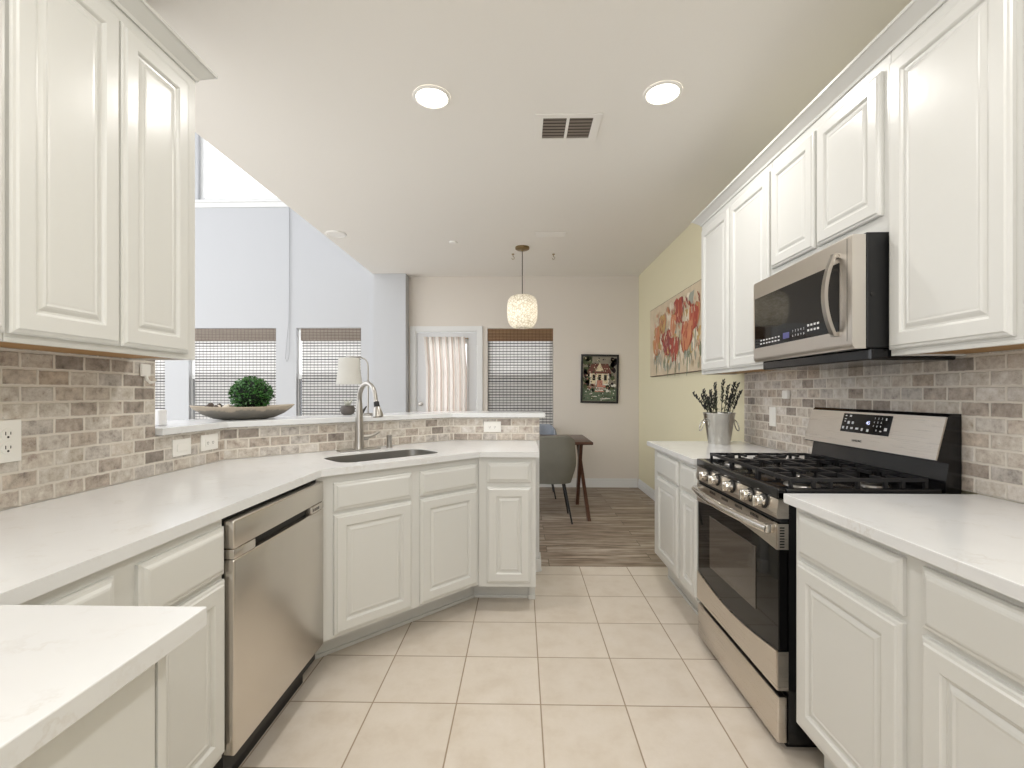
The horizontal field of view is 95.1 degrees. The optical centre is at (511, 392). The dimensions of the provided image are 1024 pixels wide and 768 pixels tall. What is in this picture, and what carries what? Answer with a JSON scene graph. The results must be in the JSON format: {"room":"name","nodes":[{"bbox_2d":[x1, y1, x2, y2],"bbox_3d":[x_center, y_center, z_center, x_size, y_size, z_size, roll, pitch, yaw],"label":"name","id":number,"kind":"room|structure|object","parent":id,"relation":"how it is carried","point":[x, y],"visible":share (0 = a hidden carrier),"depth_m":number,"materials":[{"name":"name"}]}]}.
{"room":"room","nodes":[
{"label":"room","id":0,"kind":"room"},
{"bbox_2d":[0,477,146,510],"bbox_3d":[-1.567,-0.145,-0.338,0.110,2.790,4.460,0,0,1],"label":"wall","id":1,"kind":"structure","parent":0,"point":[146,477],"depth_m":1.55,"materials":[{"name":"beige paint"}]},
{"bbox_2d":[0,0,4,340],"bbox_3d":[-1.328,-0.648,0.719,0.264,1.053,0.784,0,0,1],"label":"upper cabinet","id":2,"kind":"object","parent":1,"relation":"attached to","point":[2,2],"visible":1,"depth_m":1.10,"materials":[{"name":"white paint"}]},
{"bbox_2d":[0,347,154,509],"bbox_3d":[-1.485,0.077,0.361,0.024,0.515,3.061,0,0,1],"label":"wall tile","id":3,"kind":"structure","parent":1,"relation":"attached to","point":[88,421],"depth_m":1.54,"materials":[{"name":"tile"}]},
{"bbox_2d":[0,419,20,462],"bbox_3d":[-1.448,0.140,1.342,0.009,0.122,0.078,0,0,1],"label":"wall outlet","id":4,"kind":"object","parent":3,"relation":"attached to","point":[10,430],"visible":1,"depth_m":1.35,"materials":[{"name":"white plastic"}]},
{"bbox_2d":[1,428,13,439],"bbox_3d":[-1.446,0.120,1.342,0.002,0.034,0.034,0,0,1],"label":"receptacle","id":5,"kind":"object","parent":4,"relation":"attached to","point":[6,433],"depth_m":1.34,"materials":[{"name":"white plastic"}]},
{"bbox_2d":[1,442,13,453],"bbox_3d":[-1.446,0.160,1.342,0.002,0.034,0.034,0,0,1],"label":"receptacle","id":6,"kind":"object","parent":4,"relation":"attached to","point":[6,447],"depth_m":1.34,"materials":[{"name":"white plastic"}]},
{"bbox_2d":[140,364,156,383],"bbox_3d":[-1.423,-0.072,1.834,0.039,0.078,0.046,0,0,1],"label":"wall hook","id":7,"kind":"object","parent":3,"relation":"attached to","point":[145,369],"visible":1,"depth_m":1.83,"materials":[{"name":"white plastic"}]},
{"bbox_2d":[0,0,194,359],"bbox_3d":[-1.314,-0.648,1.439,0.264,1.053,0.652,0,0,1],"label":"upper cabinet","id":8,"kind":"object","parent":1,"relation":"attached to","point":[100,119],"visible":1,"depth_m":1.33,"materials":[{"name":"white paint"}]},
{"bbox_2d":[110,0,217,82],"bbox_3d":[-1.319,-1.199,1.073,0.326,0.054,1.491,0,0,1],"label":"crown molding","id":9,"kind":"structure","parent":1,"relation":"attached to","point":[139,12],"depth_m":1.58,"materials":[{"name":"white paint"}]},
{"bbox_2d":[165,132,372,420],"bbox_3d":[-4.088,-1.550,6.255,4.570,5.600,0.140,0,0,1],"label":"wall","id":10,"kind":"structure","parent":0,"point":[256,267],"depth_m":6.17,"materials":[{"name":"grey paint"}]},
{"bbox_2d":[155,360,164,408],"bbox_3d":[-5.172,-0.119,6.227,1.152,1.454,0.040,0,0,1],"label":"woven shade","id":11,"kind":"object","parent":10,"relation":"attached to","point":[159,364],"visible":0.06,"depth_m":6.23,"materials":[{"name":"beige fabric"}]},
{"bbox_2d":[191,360,194,418],"bbox_3d":[-3.690,-0.110,6.251,1.164,1.478,0.061,0,0,1],"label":"window","id":12,"kind":"structure","parent":10,"relation":"in","point":[192,361],"depth_m":6.24,"materials":[{"name":"white paint"}]},
{"bbox_2d":[195,328,275,418],"bbox_3d":[-3.663,-0.119,6.196,1.106,1.454,0.040,0,0,1],"label":"woven shade","id":13,"kind":"object","parent":10,"relation":"attached to","point":[223,357],"visible":0.63,"depth_m":6.21,"materials":[{"name":"beige fabric"}]},
{"bbox_2d":[200,136,277,199],"bbox_3d":[-3.488,-3.295,6.247,1.328,1.508,0.050,0,0,1],"label":"window","id":14,"kind":"structure","parent":10,"relation":"in","point":[202,141],"depth_m":6.24,"materials":[{"name":"white paint"}]},
{"bbox_2d":[195,199,287,207],"bbox_3d":[-3.490,-2.490,6.157,1.450,0.100,0.030,0,0,1],"label":"trim","id":15,"kind":"structure","parent":10,"relation":"attached to","point":[206,203],"depth_m":6.15,"materials":[{"name":"white paint"}]},
{"bbox_2d":[298,329,301,415],"bbox_3d":[-2.409,-0.110,6.225,0.856,1.478,0.061,0,0,1],"label":"window","id":16,"kind":"structure","parent":10,"relation":"in","point":[299,330],"depth_m":6.22,"materials":[{"name":"white paint"}]},
{"bbox_2d":[301,328,360,415],"bbox_3d":[-2.382,-0.119,6.170,0.798,1.454,0.040,0,0,1],"label":"woven shade","id":17,"kind":"object","parent":10,"relation":"attached to","point":[322,348],"visible":0.68,"depth_m":6.18,"materials":[{"name":"beige fabric"}]},
{"bbox_2d":[150,435,538,557],"bbox_3d":[-0.809,0.713,2.792,2.326,1.075,0.538,0,0,-40],"label":"wall","id":18,"kind":"structure","parent":0,"point":[537,441],"depth_m":3.29,"materials":[{"name":"white paint"}]},
{"bbox_2d":[155,418,538,474],"bbox_3d":[-0.763,0.256,2.746,2.158,0.159,0.426,0,0,-40],"label":"tile","id":19,"kind":"structure","parent":18,"relation":"attached to","point":[256,441],"depth_m":2.66,"materials":[{"name":"stone"}]},
{"bbox_2d":[172,438,190,456],"bbox_3d":[-1.434,0.238,2.035,0.008,0.073,0.108,0,0,1],"label":"switch plate","id":20,"kind":"object","parent":19,"relation":"attached to","point":[180,447],"visible":1,"depth_m":2.02,"materials":[{"name":"white plastic"}]},
{"bbox_2d":[201,433,217,450],"bbox_3d":[-1.430,0.235,2.215,0.009,0.074,0.118,0,0,1],"label":"wall outlet","id":21,"kind":"object","parent":19,"relation":"attached to","point":[210,441],"visible":1,"depth_m":2.21,"materials":[{"name":"white plastic"}]},
{"bbox_2d":[205,438,214,445],"bbox_3d":[-1.428,0.235,2.215,0.002,0.033,0.066,0,0,1],"label":"receptacle","id":22,"kind":"object","parent":21,"relation":"attached to","point":[208,441],"depth_m":2.21,"materials":[{"name":"white plastic"}]},
{"bbox_2d":[155,411,544,434],"bbox_3d":[-0.864,0.160,2.873,2.652,0.030,0.806,0,0,-39],"label":"bar ledge","id":23,"kind":"object","parent":19,"relation":"on","point":[191,425],"visible":0.83,"depth_m":2.69,"materials":[{"name":"white stone"}]},
{"bbox_2d":[155,409,166,425],"bbox_3d":[-1.550,0.109,2.040,0.062,0.070,0.045,0,0,1],"label":"box","id":24,"kind":"object","parent":23,"relation":"on","point":[160,414],"visible":0.51,"depth_m":2.03,"materials":[{"name":"white plastic"}]},
{"bbox_2d":[190,404,294,419],"bbox_3d":[-1.450,0.105,2.545,0.510,0.079,0.266,0,0,-44],"label":"oval bowl","id":25,"kind":"object","parent":23,"relation":"on","point":[221,413],"visible":0.94,"depth_m":2.44,"materials":[{"name":"grey ceramic"}]},
{"bbox_2d":[228,376,274,406],"bbox_3d":[-1.428,0.020,2.569,0.230,0.225,0.206,0,0,-44],"label":"boxwood ball","id":26,"kind":"object","parent":25,"relation":"in","point":[249,391],"visible":0.94,"depth_m":2.52,"materials":[{"name":"green plant"}]},
{"bbox_2d":[340,399,354,414],"bbox_3d":[-1.073,0.093,3.053,0.094,0.103,0.094,0,0,1],"label":"plant pot","id":27,"kind":"object","parent":23,"relation":"on","point":[347,409],"visible":1,"depth_m":3.02,"materials":[{"name":"grey ceramic"}]},
{"bbox_2d":[336,356,372,414],"bbox_3d":[-1.000,-0.046,3.006,0.256,0.382,0.163,0,0,1],"label":"desk lamp","id":28,"kind":"object","parent":23,"relation":"on","point":[349,370],"visible":0.89,"depth_m":2.95,"materials":[{"name":"white fabric"}]},
{"bbox_2d":[484,421,500,431],"bbox_3d":[-0.138,0.240,3.279,0.120,0.074,0.009,0,0,1],"label":"wall outlet","id":29,"kind":"object","parent":19,"relation":"attached to","point":[489,426],"visible":1,"depth_m":3.28,"materials":[{"name":"white plastic"}]},
{"bbox_2d":[488,424,496,428],"bbox_3d":[-0.138,0.240,3.276,0.066,0.033,0.002,0,0,1],"label":"receptacle","id":30,"kind":"object","parent":29,"relation":"attached to","point":[490,426],"depth_m":3.27,"materials":[{"name":"white plastic"}]},
{"bbox_2d":[536,552,541,571],"bbox_3d":[0.183,1.205,3.335,0.050,0.090,0.152,0,0,1],"label":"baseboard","id":31,"kind":"structure","parent":18,"relation":"attached to","point":[538,560],"depth_m":3.26,"materials":[{"name":"white paint"}]},
{"bbox_2d":[373,274,408,412],"bbox_3d":[-1.589,-0.145,6.209,0.430,2.790,0.290,0,0,1],"label":"wall partition","id":32,"kind":"structure","parent":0,"point":[390,291],"depth_m":6.06,"materials":[{"name":"grey paint"}]},
{"bbox_2d":[409,276,638,481],"bbox_3d":[0.150,-0.145,6.258,3.045,2.790,0.120,0,0,1],"label":"wall","id":33,"kind":"structure","parent":0,"point":[585,314],"depth_m":6.18,"materials":[{"name":"beige paint"}]},
{"bbox_2d":[410,326,482,411],"bbox_3d":[-0.870,0.185,6.266,0.965,2.130,0.126,0,0,1],"label":"trim","id":34,"kind":"structure","parent":33,"relation":"attached to","point":[414,330],"depth_m":6.21,"materials":[{"name":"white paint"}]},
{"bbox_2d":[417,333,476,411],"bbox_3d":[-0.865,0.222,6.226,0.805,2.037,0.107,0,0,1],"label":"door","id":35,"kind":"structure","parent":33,"relation":"in","point":[471,342],"depth_m":6.24,"materials":[{"name":"white paint"}]},
{"bbox_2d":[424,337,467,411],"bbox_3d":[-0.876,0.033,6.190,0.585,1.535,0.097,0,0,1],"label":"door curtain","id":36,"kind":"object","parent":35,"relation":"hanging from","point":[445,357],"visible":0.7,"depth_m":6.17,"materials":[{"name":"white fabric"}]},
{"bbox_2d":[539,478,637,487],"bbox_3d":[0.631,1.191,6.180,2.040,0.118,0.016,0,0,1],"label":"baseboard","id":37,"kind":"structure","parent":33,"relation":"attached to","point":[590,482],"depth_m":6.16,"materials":[{"name":"white paint"}]},
{"bbox_2d":[580,354,618,403],"bbox_3d":[1.154,-0.180,6.163,0.496,0.642,0.024,1,0,1],"label":"framed picture","id":38,"kind":"object","parent":33,"relation":"attached to","point":[599,372],"visible":1,"depth_m":6.16,"materials":[{"name":"black"}]},
{"bbox_2d":[145,0,911,276],"bbox_3d":[-0.092,-1.600,1.862,3.600,0.120,8.920,0,0,1],"label":"ceiling","id":39,"kind":"structure","parent":0,"point":[313,100],"depth_m":2.51,"materials":[{"name":"white paint"}]},
{"bbox_2d":[325,231,346,237],"bbox_3d":[-1.708,-1.535,4.546,0.196,0.010,0.196,0,0,1],"label":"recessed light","id":40,"kind":"object","parent":39,"relation":"in","point":[337,234],"visible":1,"depth_m":4.54,"materials":[{"name":"white"}]},
{"bbox_2d":[413,85,450,109],"bbox_3d":[-0.417,-1.535,2.439,0.196,0.010,0.196,0,0,1],"label":"recessed light","id":41,"kind":"object","parent":39,"relation":"in","point":[426,96],"visible":1,"depth_m":2.43,"materials":[{"name":"white"}]},
{"bbox_2d":[507,245,537,328],"bbox_3d":[0.109,-1.112,4.959,0.322,0.854,0.322,0,0,1],"label":"pendant lamp","id":42,"kind":"object","parent":39,"relation":"hanging from","point":[522,311],"visible":1,"depth_m":4.84,"materials":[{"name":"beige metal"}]},
{"bbox_2d":[534,113,602,141],"bbox_3d":[0.318,-1.536,2.719,0.370,0.008,0.280,0,0,1],"label":"ceiling vent","id":43,"kind":"object","parent":39,"relation":"in","point":[549,127],"visible":1,"depth_m":2.71,"materials":[{"name":"white metal"}]},
{"bbox_2d":[643,80,682,105],"bbox_3d":[0.774,-1.535,2.405,0.196,0.010,0.196,0,0,1],"label":"recessed light","id":44,"kind":"object","parent":39,"relation":"in","point":[667,91],"visible":1,"depth_m":2.39,"materials":[{"name":"white"}]},
{"bbox_2d":[239,487,823,767],"bbox_3d":[0.075,1.280,2.474,3.290,0.060,7.750,0,0,1],"label":"floor","id":45,"kind":"structure","parent":0,"point":[606,667],"depth_m":2.00,"materials":[{"name":"beige tile"}]},
{"bbox_2d":[15,656,165,767],"bbox_3d":[-0.693,0.809,0.209,0.330,0.882,0.990,0,0,1],"label":"base cabinet","id":46,"kind":"object","parent":45,"relation":"on","point":[127,729],"visible":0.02,"depth_m":0.62,"materials":[{"name":"white paint"}]},
{"bbox_2d":[0,605,206,767],"bbox_3d":[-0.675,0.351,0.227,0.372,0.030,1.026,0,0,1],"label":"countertop","id":47,"kind":"structure","parent":46,"relation":"on","point":[58,663],"depth_m":0.60,"materials":[{"name":"white stone"}]},
{"bbox_2d":[19,519,224,767],"bbox_3d":[-1.142,0.809,1.058,0.590,0.882,0.668,0,0,1],"label":"base cabinet","id":48,"kind":"object","parent":45,"relation":"on","point":[186,570],"visible":0.42,"depth_m":1.22,"materials":[{"name":"white paint"}]},
{"bbox_2d":[213,480,322,767],"bbox_3d":[-1.116,0.814,1.714,0.594,0.872,0.630,0,0,1],"label":"dishwasher","id":49,"kind":"object","parent":45,"relation":"on","point":[273,574],"visible":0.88,"depth_m":1.59,"materials":[{"name":"silver metal"}]},
{"bbox_2d":[315,457,478,658],"bbox_3d":[-0.658,0.809,2.510,1.683,0.882,0.441,0,0,-44],"label":"base cabinet","id":50,"kind":"object","parent":45,"relation":"on","point":[401,544],"visible":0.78,"depth_m":2.31,"materials":[{"name":"white paint"}]},
{"bbox_2d":[0,440,538,604],"bbox_3d":[-0.659,0.351,1.503,1.578,0.030,3.578,0,0,1],"label":"countertop","id":51,"kind":"structure","parent":50,"relation":"on","point":[46,546],"depth_m":1.38,"materials":[{"name":"white stone"}]},
{"bbox_2d":[336,381,382,451],"bbox_3d":[-0.812,0.134,2.643,0.250,0.402,0.284,0,0,-44],"label":"kitchen faucet","id":52,"kind":"object","parent":51,"relation":"on","point":[360,436],"visible":1,"depth_m":2.70,"materials":[{"name":"silver metal"}]},
{"bbox_2d":[325,449,437,462],"bbox_3d":[-0.688,0.442,2.515,0.578,0.208,0.278,0,0,-44],"label":"sink","id":53,"kind":"object","parent":51,"relation":"in","point":[412,452],"visible":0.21,"depth_m":2.64,"materials":[{"name":"metal"}]},
{"bbox_2d":[386,434,392,447],"bbox_3d":[-0.752,0.297,2.870,0.042,0.078,0.042,0,0,1],"label":"air gap cap","id":54,"kind":"object","parent":51,"relation":"on","point":[389,437],"visible":1,"depth_m":2.86,"materials":[{"name":"silver metal"}]},
{"bbox_2d":[474,457,535,598],"bbox_3d":[-0.043,0.809,2.957,0.376,0.882,0.600,0,0,1],"label":"base cabinet","id":55,"kind":"object","parent":45,"relation":"on","point":[507,485],"visible":0.99,"depth_m":2.66,"materials":[{"name":"white paint"}]},
{"bbox_2d":[539,424,556,498],"bbox_3d":[0.317,0.827,5.738,0.494,0.851,0.523,0,0,1],"label":"dining chair","id":56,"kind":"object","parent":45,"relation":"on","point":[544,429],"visible":0.1,"depth_m":5.94,"materials":[{"name":"blue fabric"}]},
{"bbox_2d":[539,436,575,523],"bbox_3d":[0.374,0.827,4.590,0.494,0.851,0.523,0,0,1],"label":"dining chair","id":57,"kind":"object","parent":45,"relation":"on","point":[557,454],"visible":0.71,"depth_m":4.36,"materials":[{"name":"grey fabric"}]},
{"bbox_2d":[539,435,592,520],"bbox_3d":[0.097,0.879,5.105,1.485,0.742,1.108,0,0,1],"label":"dining table","id":58,"kind":"object","parent":45,"relation":"on","point":[580,440],"visible":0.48,"depth_m":4.97,"materials":[{"name":"brown wood"}]},
{"bbox_2d":[655,449,700,614],"bbox_3d":[1.237,0.809,2.773,0.590,0.882,0.805,0,0,1],"label":"base cabinet","id":59,"kind":"object","parent":45,"relation":"on","point":[676,504],"visible":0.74,"depth_m":2.69,"materials":[{"name":"white paint"}]},
{"bbox_2d":[647,441,803,464],"bbox_3d":[1.248,0.351,2.801,0.646,0.030,0.873,0,0,1],"label":"countertop","id":60,"kind":"structure","parent":59,"relation":"on","point":[687,451],"depth_m":2.76,"materials":[{"name":"white stone"}]},
{"bbox_2d":[699,412,739,444],"bbox_3d":[1.360,0.234,3.073,0.212,0.204,0.204,0,0,44],"label":"metal bucket","id":61,"kind":"object","parent":60,"relation":"on","point":[719,426],"visible":0.98,"depth_m":3.01,"materials":[{"name":"silver metal"}]},
{"bbox_2d":[692,391,708,411],"bbox_3d":[1.283,0.156,3.053,0.218,0.332,0.059,0,0,1],"label":"stem","id":62,"kind":"object","parent":61,"relation":"in","point":[699,400],"visible":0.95,"depth_m":3.05,"materials":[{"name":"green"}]},
{"bbox_2d":[701,393,710,412],"bbox_3d":[1.280,0.161,3.047,0.107,0.322,0.059,0,0,1],"label":"stem","id":63,"kind":"object","parent":61,"relation":"in","point":[703,399],"visible":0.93,"depth_m":3.04,"materials":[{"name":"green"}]},
{"bbox_2d":[702,388,710,412],"bbox_3d":[1.294,0.146,3.079,0.090,0.351,0.054,0,0,1],"label":"stem","id":64,"kind":"object","parent":61,"relation":"in","point":[703,391],"visible":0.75,"depth_m":3.07,"materials":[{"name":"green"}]},
{"bbox_2d":[707,396,713,412],"bbox_3d":[1.329,0.171,3.110,0.062,0.302,0.065,0,0,-43],"label":"stem","id":65,"kind":"object","parent":61,"relation":"in","point":[708,397],"visible":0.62,"depth_m":3.11,"materials":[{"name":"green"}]},
{"bbox_2d":[708,389,717,411],"bbox_3d":[1.313,0.148,3.050,0.065,0.346,0.061,0,0,28],"label":"stem","id":66,"kind":"object","parent":61,"relation":"in","point":[710,391],"visible":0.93,"depth_m":3.04,"materials":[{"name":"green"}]},
{"bbox_2d":[713,382,717,412],"bbox_3d":[1.338,0.124,3.077,0.059,0.393,0.056,0,0,-25],"label":"stem","id":67,"kind":"object","parent":61,"relation":"in","point":[715,386],"visible":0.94,"depth_m":3.07,"materials":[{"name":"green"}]},
{"bbox_2d":[719,379,724,412],"bbox_3d":[1.381,0.114,3.068,0.058,0.413,0.055,0,0,-35],"label":"stem","id":68,"kind":"object","parent":61,"relation":"in","point":[722,385],"visible":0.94,"depth_m":3.07,"materials":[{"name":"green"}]},
{"bbox_2d":[724,384,729,412],"bbox_3d":[1.404,0.131,3.066,0.059,0.380,0.051,0,0,-37],"label":"stem","id":69,"kind":"object","parent":61,"relation":"in","point":[727,387],"visible":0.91,"depth_m":3.07,"materials":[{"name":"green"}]},
{"bbox_2d":[726,394,732,412],"bbox_3d":[1.395,0.163,3.029,0.072,0.317,0.043,0,0,30],"label":"stem","id":70,"kind":"object","parent":61,"relation":"in","point":[730,397],"visible":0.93,"depth_m":3.02,"materials":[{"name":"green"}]},
{"bbox_2d":[723,382,735,409],"bbox_3d":[1.422,0.123,3.061,0.079,0.396,0.059,0,0,33],"label":"stem","id":71,"kind":"object","parent":61,"relation":"in","point":[734,383],"visible":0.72,"depth_m":3.05,"materials":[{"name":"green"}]},
{"bbox_2d":[729,382,739,412],"bbox_3d":[1.441,0.126,3.063,0.112,0.392,0.051,0,0,1],"label":"stem","id":72,"kind":"object","parent":61,"relation":"in","point":[735,390],"visible":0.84,"depth_m":3.07,"materials":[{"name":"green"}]},
{"bbox_2d":[729,389,742,412],"bbox_3d":[1.452,0.150,3.073,0.108,0.342,0.067,0,0,31],"label":"stem","id":73,"kind":"object","parent":61,"relation":"in","point":[740,392],"visible":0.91,"depth_m":3.07,"materials":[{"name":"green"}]},
{"bbox_2d":[692,407,960,746],"bbox_3d":[1.201,0.662,1.989,0.704,1.176,0.749,0,0,1],"label":"gas range","id":74,"kind":"object","parent":45,"relation":"on","point":[746,572],"visible":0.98,"depth_m":1.80,"materials":[{"name":"silver metal"}]},
{"bbox_2d":[697,459,941,498],"bbox_3d":[1.208,0.352,1.990,0.562,0.038,0.748,0,0,1],"label":"cooktop","id":75,"kind":"object","parent":74,"relation":"in","point":[767,486],"depth_m":1.75,"materials":[{"name":"black metal"}]},
{"bbox_2d":[796,508,1023,767],"bbox_3d":[1.202,0.809,1.043,0.590,0.882,0.985,0,0,1],"label":"base cabinet","id":76,"kind":"object","parent":45,"relation":"on","point":[903,660],"visible":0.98,"depth_m":1.11,"materials":[{"name":"white paint"}]},
{"bbox_2d":[784,493,1023,602],"bbox_3d":[1.205,0.351,0.565,0.642,0.030,1.978,0,0,1],"label":"countertop","id":77,"kind":"structure","parent":76,"relation":"on","point":[977,538],"depth_m":1.18,"materials":[{"name":"white stone"}]},
{"bbox_2d":[639,223,1023,503],"bbox_3d":[1.643,-0.145,1.827,0.120,2.790,8.920,0,0,1],"label":"wall","id":78,"kind":"structure","parent":0,"point":[669,410],"depth_m":4.82,"materials":[{"name":"beige paint"}]},
{"bbox_2d":[638,479,654,500],"bbox_3d":[1.633,1.191,4.709,0.016,0.118,2.882,0,0,1],"label":"baseboard","id":79,"kind":"structure","parent":78,"relation":"attached to","point":[644,487],"depth_m":5.73,"materials":[{"name":"white paint"}]},
{"bbox_2d":[650,280,701,376],"bbox_3d":[1.619,-0.552,4.643,0.037,0.811,1.730,0,0,1],"label":"canvas","id":80,"kind":"object","parent":78,"relation":"attached to","point":[675,324],"visible":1,"depth_m":4.51,"materials":[{"name":"multicoloured fabric"}]},
{"bbox_2d":[701,162,773,374],"bbox_3d":[1.441,-0.650,2.839,0.260,1.050,0.924,0,0,1],"label":"upper cabinet","id":81,"kind":"object","parent":78,"relation":"attached to","point":[736,241],"visible":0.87,"depth_m":2.77,"materials":[{"name":"white paint"}]},
{"bbox_2d":[692,0,946,226],"bbox_3d":[1.423,-1.199,2.044,0.323,0.054,2.621,0,0,1],"label":"crown molding","id":82,"kind":"structure","parent":78,"relation":"attached to","point":[916,12],"depth_m":1.85,"materials":[{"name":"white paint"}]},
{"bbox_2d":[771,53,890,274],"bbox_3d":[1.424,-0.867,1.992,0.260,0.616,0.763,0,0,1],"label":"upper cabinet","id":83,"kind":"object","parent":78,"relation":"attached to","point":[830,185],"visible":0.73,"depth_m":1.87,"materials":[{"name":"white paint"}]},
{"bbox_2d":[754,232,955,369],"bbox_3d":[1.343,-0.334,1.989,0.420,0.443,0.756,0,0,1],"label":"microwave","id":84,"kind":"object","parent":83,"relation":"attached to","point":[828,309],"visible":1,"depth_m":1.74,"materials":[{"name":"silver metal"}]},
{"bbox_2d":[744,349,1023,502],"bbox_3d":[1.550,0.077,0.976,0.029,0.515,4.415,0,0,1],"label":"wall tile","id":85,"kind":"structure","parent":78,"relation":"attached to","point":[986,388],"depth_m":1.71,"materials":[{"name":"tile"}]},
{"bbox_2d":[769,407,775,426],"bbox_3d":[1.568,0.145,2.819,0.008,0.115,0.072,0,0,1],"label":"switch plate","id":86,"kind":"object","parent":85,"relation":"attached to","point":[772,410],"visible":1,"depth_m":2.81,"materials":[{"name":"white plastic"}]},
{"bbox_2d":[782,390,789,398],"bbox_3d":[1.558,0.012,2.662,0.022,0.048,0.052,0,0,1],"label":"wall hook","id":87,"kind":"object","parent":85,"relation":"attached to","point":[785,393],"visible":1,"depth_m":2.65,"materials":[{"name":"white plastic"}]},
{"bbox_2d":[889,0,1023,355],"bbox_3d":[1.407,-0.650,1.171,0.260,1.050,0.875,0,0,1],"label":"upper cabinet","id":88,"kind":"object","parent":78,"relation":"attached to","point":[956,82],"visible":1,"depth_m":1.35,"materials":[{"name":"white paint"}]},
{"bbox_3d":[0.111,-0.190,6.274,0.868,1.318,0.061,0,0,1],"label":"window","id":89,"kind":"structure","parent":0,"visible":0},
{"bbox_2d":[488,329,552,425],"bbox_3d":[0.111,-0.194,6.219,0.864,1.304,0.040,0,0,1],"label":"woven shade","id":90,"kind":"object","parent":89,"relation":"attached to","point":[520,361],"visible":0.84,"depth_m":6.23,"materials":[{"name":"beige fabric"}]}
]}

